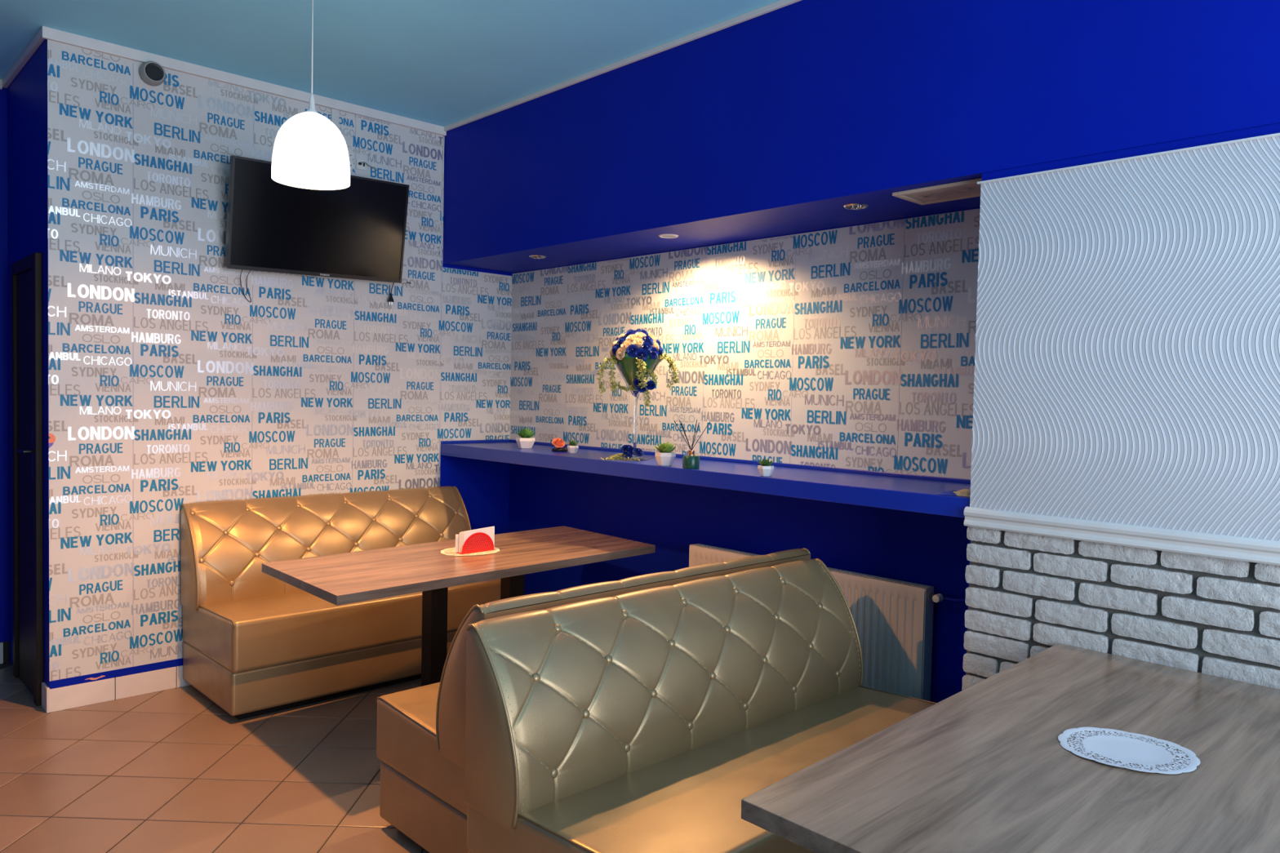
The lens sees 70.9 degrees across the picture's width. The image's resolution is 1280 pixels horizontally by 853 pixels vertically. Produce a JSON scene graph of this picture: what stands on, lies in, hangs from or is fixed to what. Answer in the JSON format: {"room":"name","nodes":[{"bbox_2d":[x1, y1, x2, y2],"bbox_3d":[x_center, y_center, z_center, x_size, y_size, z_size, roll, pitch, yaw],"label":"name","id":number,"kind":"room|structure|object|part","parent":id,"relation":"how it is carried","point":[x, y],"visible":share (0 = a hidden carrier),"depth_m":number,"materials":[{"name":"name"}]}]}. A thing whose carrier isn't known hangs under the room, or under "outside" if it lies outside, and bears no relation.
{"room":"eatery","nodes":[
{"label":"eatery","id":0,"kind":"room"},
{"bbox_2d":[0,87,9,642],"bbox_3d":[-4.950,-0.245,3.131,4.530,3.000,0.120,-1,3,-44],"label":"wall","id":1,"kind":"structure","parent":0,"point":[4,429],"depth_m":4.64,"materials":[{"name":"blue paint"}]},
{"bbox_2d":[0,79,2,89],"bbox_3d":[-4.878,-1.717,3.018,4.508,0.048,0.022,-1,3,-44],"label":"trim","id":2,"kind":"structure","parent":1,"relation":"attached to","point":[1,80],"depth_m":4.56,"materials":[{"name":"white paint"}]},
{"bbox_2d":[0,640,9,663],"bbox_3d":[-4.934,1.201,3.136,4.530,0.110,0.012,-1,3,-44],"label":"baseboard","id":3,"kind":"structure","parent":1,"relation":"attached to","point":[5,646],"depth_m":4.69,"materials":[{"name":"tile"}]},
{"bbox_2d":[0,662,428,852],"bbox_3d":[-1.396,1.451,1.450,7.322,0.120,7.590,-1,3,-44],"label":"floor","id":4,"kind":"structure","parent":0,"point":[171,771],"depth_m":3.38,"materials":[{"name":"tile"}]},
{"bbox_2d":[180,485,500,719],"bbox_3d":[-1.439,0.823,4.619,1.514,0.902,0.693,-1,3,-44],"label":"sofa","id":5,"kind":"object","parent":4,"relation":"on","point":[255,643],"visible":0.71,"depth_m":4.31,"materials":[{"name":"gold leather"}]},
{"bbox_3d":[-2.135,0.623,4.255,0.007,0.489,0.239,-1,3,-44],"label":"panel","id":6,"kind":"part","parent":5,"relation":"part of","materials":[{"name":"gold metal"}]},
{"bbox_2d":[184,485,470,606],"bbox_3d":[-1.588,0.605,4.772,1.500,0.484,0.249,-1,3,-44],"label":"backrest cushion","id":7,"kind":"object","parent":5,"relation":"on","point":[227,543],"depth_m":4.54,"materials":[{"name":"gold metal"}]},
{"bbox_3d":[-1.441,0.933,4.623,1.500,0.232,0.690,-1,3,-44],"label":"seat","id":8,"kind":"part","parent":5,"relation":"part of","materials":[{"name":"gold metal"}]},
{"bbox_2d":[262,525,655,686],"bbox_3d":[-0.749,0.939,4.053,0.748,0.740,1.721,3,3,44],"label":"cafe table","id":9,"kind":"object","parent":4,"relation":"on","point":[347,578],"visible":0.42,"depth_m":3.86,"materials":[{"name":"brown wood"}]},
{"bbox_3d":[-0.895,0.953,3.911,0.080,0.692,0.080,-1,3,-44],"label":"leg","id":10,"kind":"part","parent":9,"relation":"part of","materials":[{"name":"black metal"}]},
{"bbox_2d":[440,547,499,555],"bbox_3d":[-0.771,0.565,4.085,0.276,0.003,0.238,-1,3,-44],"label":"doily","id":11,"kind":"object","parent":9,"relation":"on","point":[497,549],"visible":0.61,"depth_m":4.04,"materials":[{"name":"beige"}]},
{"bbox_2d":[456,532,493,554],"bbox_3d":[-0.746,0.521,4.069,0.050,0.089,0.176,3,3,44],"label":"napkin holder","id":12,"kind":"object","parent":11,"relation":"on","point":[464,549],"visible":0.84,"depth_m":4.05,"materials":[{"name":"red plastic"}]},
{"bbox_2d":[455,533,459,552],"bbox_3d":[-0.764,0.521,4.069,0.006,0.080,0.166,3,3,44],"label":"paper napkin","id":13,"kind":"object","parent":12,"relation":"in","point":[456,535],"visible":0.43,"depth_m":4.01,"materials":[{"name":"white paper"}]},
{"bbox_2d":[458,532,461,552],"bbox_3d":[-0.747,0.517,4.064,0.006,0.090,0.166,3,3,44],"label":"paper napkin","id":14,"kind":"object","parent":12,"relation":"in","point":[460,536],"visible":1,"depth_m":4.01,"materials":[{"name":"white paper"}]},
{"bbox_2d":[461,532,463,552],"bbox_3d":[-0.736,0.514,4.064,0.006,0.096,0.166,3,3,44],"label":"paper napkin","id":15,"kind":"object","parent":12,"relation":"in","point":[462,533],"visible":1,"depth_m":4.00,"materials":[{"name":"white paper"}]},
{"bbox_2d":[462,526,494,550],"bbox_3d":[-0.727,0.510,4.061,0.006,0.104,0.166,3,3,44],"label":"paper napkin","id":16,"kind":"object","parent":12,"relation":"in","point":[490,531],"visible":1,"depth_m":4.07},
{"bbox_3d":[-0.598,0.949,4.194,0.080,0.692,0.080,-1,3,-44],"label":"leg","id":17,"kind":"part","parent":9,"relation":"part of","materials":[{"name":"black metal"}]},
{"bbox_2d":[376,547,810,852],"bbox_3d":[-0.106,0.916,3.312,1.564,0.867,0.643,-1,3,-44],"label":"sofa","id":18,"kind":"object","parent":4,"relation":"on","point":[420,740],"visible":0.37,"depth_m":2.80,"materials":[{"name":"gold leather"}]},
{"bbox_3d":[-0.108,1.016,3.316,1.550,0.218,0.640,-1,3,-44],"label":"seat","id":19,"kind":"part","parent":18,"relation":"part of","materials":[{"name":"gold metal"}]},
{"bbox_3d":[-0.528,0.751,2.624,0.007,0.489,0.239,-1,3,-44],"label":"panel","id":20,"kind":"part","parent":18,"relation":"part of","materials":[{"name":"gold metal"}]},
{"bbox_2d":[480,548,809,613],"bbox_3d":[0.034,0.733,3.163,1.550,0.484,0.249,-1,3,-44],"label":"backrest cushion","id":21,"kind":"object","parent":18,"relation":"on","point":[541,601],"depth_m":2.94,"materials":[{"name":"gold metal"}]},
{"bbox_3d":[0.116,0.757,3.077,1.550,0.472,0.006,-1,3,-44],"label":"panel","id":22,"kind":"part","parent":18,"relation":"part of","materials":[{"name":"gold metal"}]},
{"bbox_2d":[464,558,937,852],"bbox_3d":[0.349,0.954,2.680,1.564,0.857,0.758,-1,3,-44],"label":"sofa","id":23,"kind":"object","parent":4,"relation":"on","point":[643,721],"visible":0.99,"depth_m":2.54,"materials":[{"name":"gold leather"}]},
{"bbox_3d":[-0.388,0.775,2.323,0.007,0.489,0.239,-1,3,-44],"label":"panel","id":24,"kind":"part","parent":23,"relation":"part of","materials":[{"name":"gold metal"}]},
{"bbox_3d":[0.348,1.050,2.683,1.550,0.214,0.755,-1,3,-44],"label":"seat","id":25,"kind":"part","parent":23,"relation":"part of","materials":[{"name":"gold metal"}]},
{"bbox_2d":[741,643,1279,852],"bbox_3d":[0.977,1.053,1.928,1.551,0.740,0.790,-1,3,-44],"label":"cafe table","id":26,"kind":"object","parent":4,"relation":"on","point":[984,767],"visible":1,"depth_m":1.76,"materials":[{"name":"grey wood"}]},
{"bbox_2d":[1057,727,1199,774],"bbox_3d":[1.028,0.681,1.897,0.262,0.004,0.242,2,2,16],"label":"doily","id":27,"kind":"object","parent":26,"relation":"on","point":[1127,750],"visible":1,"depth_m":1.89,"materials":[{"name":"grey paper"}]},
{"bbox_2d":[6,39,511,687],"bbox_3d":[-1.986,-0.260,5.202,2.620,3.000,0.972,-1,3,-44],"label":"wall","id":28,"kind":"structure","parent":0,"point":[165,388],"depth_m":4.34,"materials":[{"name":"beige paper"}]},
{"bbox_2d":[2,26,44,88],"bbox_3d":[-2.911,-1.727,4.238,0.022,0.035,0.970,-1,3,-44],"label":"trim","id":29,"kind":"structure","parent":28,"relation":"attached to","point":[37,41],"depth_m":4.20,"materials":[{"name":"white paint"}]},
{"bbox_2d":[10,252,43,706],"bbox_3d":[-2.916,0.234,4.239,0.066,2.045,0.582,-1,3,-44],"label":"door","id":30,"kind":"structure","parent":28,"relation":"in","point":[27,272],"depth_m":4.23,"materials":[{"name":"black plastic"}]},
{"bbox_3d":[-2.825,0.122,4.132,0.052,0.240,0.130,-1,3,-44],"label":"handle","id":31,"kind":"part","parent":30,"relation":"part of","materials":[{"name":"black plastic"}]},
{"bbox_2d":[48,433,55,448],"bbox_3d":[-2.595,0.063,3.967,0.026,0.068,0.001,-1,3,-44],"label":"sticker","id":32,"kind":"object","parent":28,"relation":"attached to","point":[51,437],"visible":1,"depth_m":3.96,"materials":[{"name":"orange plastic"}]},
{"bbox_2d":[41,657,190,713],"bbox_3d":[-1.952,1.192,4.708,1.982,0.138,0.111,-1,3,-44],"label":"baseboard","id":33,"kind":"structure","parent":28,"relation":"attached to","point":[108,686],"depth_m":4.16,"materials":[{"name":"tile"}]},
{"bbox_2d":[139,61,165,85],"bbox_3d":[-2.255,-1.636,4.160,0.108,0.108,0.052,-1,3,-44],"label":"wall speaker","id":34,"kind":"object","parent":28,"relation":"attached to","point":[152,73],"visible":1,"depth_m":4.14,"materials":[{"name":"grey plastic"}]},
{"bbox_2d":[145,62,164,80],"bbox_3d":[-2.242,-1.636,4.147,0.082,0.082,0.012,-1,3,-44],"label":"grille","id":35,"kind":"object","parent":34,"relation":"attached to","point":[153,71],"depth_m":4.14,"materials":[{"name":"black plastic"}]},
{"bbox_2d":[41,26,446,136],"bbox_3d":[-1.857,-1.711,4.559,1.992,0.048,0.022,-1,3,-44],"label":"trim","id":36,"kind":"structure","parent":28,"relation":"attached to","point":[50,33],"depth_m":4.39,"materials":[{"name":"white paint"}]},
{"bbox_2d":[225,155,408,283],"bbox_3d":[-1.647,-1.048,4.653,0.942,0.553,0.146,-1,3,-44],"label":"television","id":37,"kind":"object","parent":28,"relation":"attached to","point":[357,231],"visible":0.98,"depth_m":4.62,"materials":[{"name":"black plastic"}]},
{"bbox_2d":[240,269,251,302],"bbox_3d":[-1.959,-0.702,4.478,0.072,0.157,0.074,-1,3,-44],"label":"cable loop","id":38,"kind":"object","parent":37,"relation":"hanging from","point":[242,269],"visible":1,"depth_m":4.49,"materials":[{"name":"black plastic"}]},
{"bbox_2d":[387,282,394,305],"bbox_3d":[-1.383,-0.751,5.017,0.034,0.142,0.064,-1,3,-44],"label":"plug","id":39,"kind":"object","parent":37,"relation":"hanging from","point":[390,298],"visible":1,"depth_m":5.02,"materials":[{"name":"black plastic"}]},
{"bbox_2d":[331,108,339,128],"bbox_3d":[-1.627,-1.582,4.794,0.042,0.217,0.008,-1,3,-44],"label":"cable cover","id":40,"kind":"object","parent":28,"relation":"attached to","point":[335,113],"visible":0.44,"depth_m":4.79,"materials":[{"name":"plastic"}]},
{"bbox_2d":[347,150,354,170],"bbox_3d":[-1.571,-1.439,4.854,0.056,0.110,0.011,-1,3,-44],"label":"double socket","id":41,"kind":"object","parent":28,"relation":"attached to","point":[351,155],"visible":0.48,"depth_m":4.86,"materials":[{"name":"white plastic"}]},
{"bbox_3d":[-1.571,-1.466,4.854,0.056,0.056,0.010,-1,3,-44],"label":"plate","id":42,"kind":"part","parent":41,"relation":"part of","materials":[{"name":"white plastic"}]},
{"bbox_3d":[-1.572,-1.412,4.856,0.056,0.056,0.010,-1,3,-44],"label":"plate","id":43,"kind":"part","parent":41,"relation":"part of","materials":[{"name":"white plastic"}]},
{"bbox_2d":[355,158,377,170],"bbox_3d":[-1.490,-1.430,4.919,0.121,0.056,0.029,-1,3,-44],"label":"socket","id":44,"kind":"object","parent":28,"relation":"attached to","point":[361,164],"visible":1,"depth_m":4.90,"materials":[{"name":"white plastic"}]},
{"bbox_3d":[-1.521,-1.430,4.904,0.056,0.056,0.009,-1,3,-44],"label":"socket plate","id":45,"kind":"part","parent":44,"relation":"part of","materials":[{"name":"white plastic"}]},
{"bbox_2d":[435,136,444,256],"bbox_3d":[-1.168,-1.344,5.244,0.052,0.702,0.007,-1,3,-41],"label":"cable","id":46,"kind":"object","parent":28,"relation":"attached to","point":[443,136],"visible":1,"depth_m":5.25,"materials":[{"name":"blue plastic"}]},
{"bbox_2d":[444,0,801,131],"bbox_3d":[1.099,-1.600,2.889,0.018,0.024,6.478,-1,3,-44],"label":"trim","id":47,"kind":"structure","parent":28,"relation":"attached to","point":[780,3],"depth_m":4.05,"materials":[{"name":"white paint"}]},
{"bbox_2d":[0,0,778,126],"bbox_3d":[-1.394,-1.655,1.277,7.150,0.100,7.590,-1,3,-44],"label":"ceiling","id":48,"kind":"structure","parent":0,"point":[443,63],"depth_m":3.91,"materials":[{"name":"paint"}]},
{"bbox_2d":[271,0,350,190],"bbox_3d":[-1.203,-1.288,3.298,0.273,0.773,0.273,-1,3,-44],"label":"pendant lamp","id":49,"kind":"object","parent":48,"relation":"hanging from","point":[310,152],"visible":1,"depth_m":3.22,"materials":[{"name":"white"}]},
{"bbox_3d":[-1.209,-1.026,3.308,0.273,0.249,0.273,-1,3,-44],"label":"lamp shade","id":50,"kind":"part","parent":49,"relation":"part of","materials":[{"name":"white"}]},
{"bbox_3d":[-1.200,-1.446,3.292,0.005,0.457,0.005,0,2,-21],"label":"cord","id":51,"kind":"part","parent":49,"relation":"part of","materials":[{"name":"white plastic"}]},
{"bbox_2d":[442,0,1279,273],"bbox_3d":[1.326,-1.221,3.142,0.650,0.791,6.500,-1,3,-44],"label":"ceiling beam","id":52,"kind":"structure","parent":48,"relation":"attached to","point":[772,123],"depth_m":3.33,"materials":[{"name":"blue paint"}]},
{"bbox_2d":[528,254,546,258],"bbox_3d":[-0.558,-0.922,4.898,0.094,0.011,0.094,-1,3,-44],"label":"recessed light","id":53,"kind":"object","parent":52,"relation":"attached to","point":[535,256],"visible":1,"depth_m":4.88,"materials":[{"name":"metal"}]},
{"bbox_2d":[658,233,678,238],"bbox_3d":[0.133,-0.884,4.174,0.094,0.005,0.094,-1,3,-44],"label":"recessed light","id":54,"kind":"object","parent":52,"relation":"attached to","point":[667,235],"visible":1,"depth_m":4.17,"materials":[{"name":"white plastic"}]},
{"bbox_2d":[843,203,868,209],"bbox_3d":[0.827,-0.840,3.446,0.094,0.011,0.094,-1,3,-44],"label":"recessed light","id":55,"kind":"object","parent":52,"relation":"attached to","point":[854,206],"visible":1,"depth_m":3.43,"materials":[{"name":"metal"}]},
{"bbox_2d":[892,177,982,204],"bbox_3d":[1.095,-0.824,3.158,0.210,0.012,0.344,-1,3,-44],"label":"ceiling hatch","id":56,"kind":"object","parent":52,"relation":"attached to","point":[968,188],"visible":0.85,"depth_m":3.17,"materials":[{"name":"beige paint"}]},
{"bbox_3d":[1.095,-0.827,3.158,0.162,0.006,0.296,-1,3,-44],"label":"door panel","id":57,"kind":"part","parent":56,"relation":"part of","materials":[{"name":"white metal"}]},
{"bbox_2d":[515,437,535,448],"bbox_3d":[-0.643,0.092,5.042,0.104,0.060,0.106,-1,3,-44],"label":"pot","id":58,"kind":"object","parent":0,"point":[522,442],"depth_m":5.01,"materials":[{"name":"white ceramic"}]},
{"bbox_2d":[567,445,578,453],"bbox_3d":[-0.353,0.120,4.723,0.058,0.040,0.059,-1,3,-44],"label":"pot","id":59,"kind":"object","parent":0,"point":[571,449],"depth_m":4.70,"materials":[{"name":"white ceramic"}]},
{"bbox_2d":[508,207,980,704],"bbox_3d":[0.474,0.216,4.416,0.154,2.209,3.600,-1,3,-44],"label":"wall","id":60,"kind":"structure","parent":0,"point":[851,347],"depth_m":4.16,"materials":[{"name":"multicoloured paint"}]},
{"bbox_2d":[440,439,970,518],"bbox_3d":[0.130,0.192,4.306,0.497,0.084,3.283,-1,3,-44],"label":"niche shelf","id":61,"kind":"object","parent":60,"relation":"attached to","point":[883,490],"visible":0.77,"depth_m":3.76,"materials":[{"name":"blue paint"}]},
{"bbox_2d":[515,427,535,448],"bbox_3d":[-0.639,0.064,5.042,0.113,0.117,0.108,1,2,-6],"label":"potted succulent","id":62,"kind":"object","parent":61,"relation":"on","point":[526,442],"visible":1,"depth_m":5.01,"materials":[{"name":"white ceramic"}]},
{"bbox_2d":[551,447,568,451],"bbox_3d":[-0.432,0.123,4.834,0.069,0.022,0.081,-1,3,-44],"label":"stone base","id":63,"kind":"object","parent":61,"relation":"on","point":[564,449],"visible":0.99,"depth_m":4.81,"materials":[{"name":"black stone"}]},
{"bbox_2d":[551,437,564,448],"bbox_3d":[-0.437,0.088,4.827,0.067,0.054,0.059,1,2,2],"label":"rose","id":64,"kind":"object","parent":63,"relation":"on","point":[557,442],"visible":1,"depth_m":4.82,"materials":[{"name":"orange plant"}]},
{"bbox_2d":[567,440,578,453],"bbox_3d":[-0.351,0.105,4.723,0.062,0.071,0.059,-1,3,-44],"label":"potted succulent","id":65,"kind":"object","parent":61,"relation":"on","point":[572,448],"visible":1,"depth_m":4.71,"materials":[{"name":"white ceramic"}]},
{"bbox_2d":[600,444,644,460],"bbox_3d":[-0.083,0.125,4.261,0.202,0.074,0.088,1,2,-13],"label":"bouquet","id":66,"kind":"object","parent":61,"relation":"on","point":[628,451],"visible":1,"depth_m":4.26,"materials":[{"name":"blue plant"}]},
{"bbox_2d":[613,357,660,460],"bbox_3d":[-0.022,-0.084,4.355,0.242,0.486,0.242,-1,3,-44],"label":"vase","id":67,"kind":"object","parent":61,"relation":"on","point":[627,367],"visible":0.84,"depth_m":4.29,"materials":[{"name":"clear glass"}]},
{"bbox_2d":[596,328,679,407],"bbox_3d":[0.001,-0.282,4.321,0.327,0.378,0.278,3,3,39],"label":"flower arrangement","id":68,"kind":"object","parent":67,"relation":"in","point":[637,344],"visible":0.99,"depth_m":4.28,"materials":[{"name":"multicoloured plant"}]},
{"bbox_2d":[652,441,675,466],"bbox_3d":[0.115,0.121,4.028,0.113,0.109,0.120,-1,3,-44],"label":"potted succulent","id":69,"kind":"object","parent":61,"relation":"on","point":[664,457],"visible":1,"depth_m":4.00,"materials":[{"name":"white ceramic"}]},
{"bbox_2d":[654,451,675,466],"bbox_3d":[0.113,0.145,4.026,0.090,0.060,0.092,-1,3,-44],"label":"pot","id":70,"kind":"object","parent":69,"relation":"on","point":[663,458],"depth_m":4.00,"materials":[{"name":"white ceramic"}]},
{"bbox_2d":[674,419,710,469],"bbox_3d":[0.222,0.076,3.903,0.147,0.212,0.073,0,2,-27],"label":"reed diffuser","id":71,"kind":"object","parent":61,"relation":"on","point":[691,461],"visible":1,"depth_m":3.89,"materials":[{"name":"green glass"}]},
{"bbox_2d":[682,455,699,469],"bbox_3d":[0.222,0.153,3.906,0.073,0.057,0.073,-1,3,-44],"label":"jar","id":72,"kind":"object","parent":71,"relation":"on","point":[691,462],"depth_m":3.88,"materials":[{"name":"green glass"}]},
{"bbox_2d":[757,458,773,476],"bbox_3d":[0.505,0.164,3.604,0.067,0.070,0.067,1,2,-6],"label":"potted succulent","id":73,"kind":"object","parent":61,"relation":"on","point":[765,469],"visible":1,"depth_m":3.59,"materials":[{"name":"white ceramic"}]},
{"bbox_2d":[757,465,773,476],"bbox_3d":[0.505,0.178,3.606,0.064,0.042,0.065,-1,3,-44],"label":"pot","id":74,"kind":"object","parent":73,"relation":"on","point":[764,470],"depth_m":3.59,"materials":[{"name":"white ceramic"}]},
{"bbox_2d":[937,488,970,497],"bbox_3d":[1.077,0.220,3.030,0.093,0.021,0.129,-1,3,-44],"label":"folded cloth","id":75,"kind":"object","parent":61,"relation":"on","point":[965,492],"visible":0.88,"depth_m":3.01,"materials":[{"name":"blue fabric"}]},
{"bbox_2d":[688,543,965,702],"bbox_3d":[0.769,0.864,3.921,0.115,0.662,1.432,-1,3,-44],"label":"radiator","id":76,"kind":"object","parent":60,"relation":"attached to","point":[893,619],"visible":0.33,"depth_m":3.60,"materials":[{"name":"metal"}]},
{"bbox_2d":[689,543,932,589],"bbox_3d":[0.698,0.607,3.959,0.062,0.008,1.254,-1,3,-44],"label":"grille","id":77,"kind":"object","parent":76,"relation":"attached to","point":[842,575],"depth_m":3.75,"materials":[{"name":"metal"}]},
{"bbox_2d":[961,122,1279,690],"bbox_3d":[2.419,0.345,2.006,0.666,2.209,3.223,-1,3,-44],"label":"wall pillar","id":78,"kind":"structure","parent":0,"point":[1127,355],"depth_m":2.58,"materials":[{"name":"white paint"}]},
{"bbox_2d":[963,506,1279,565],"bbox_3d":[1.649,0.328,2.344,0.038,0.062,1.675,-1,3,-44],"label":"trim","id":79,"kind":"structure","parent":78,"relation":"attached to","point":[1206,544],"depth_m":2.58,"materials":[{"name":"white paint"}]},
{"bbox_3d":[1.670,-0.226,2.325,0.022,1.050,1.663,-1,3,-44],"label":"wave panel","id":80,"kind":"part","parent":78,"relation":"part of","materials":[{"name":"white paint"}]}
]}

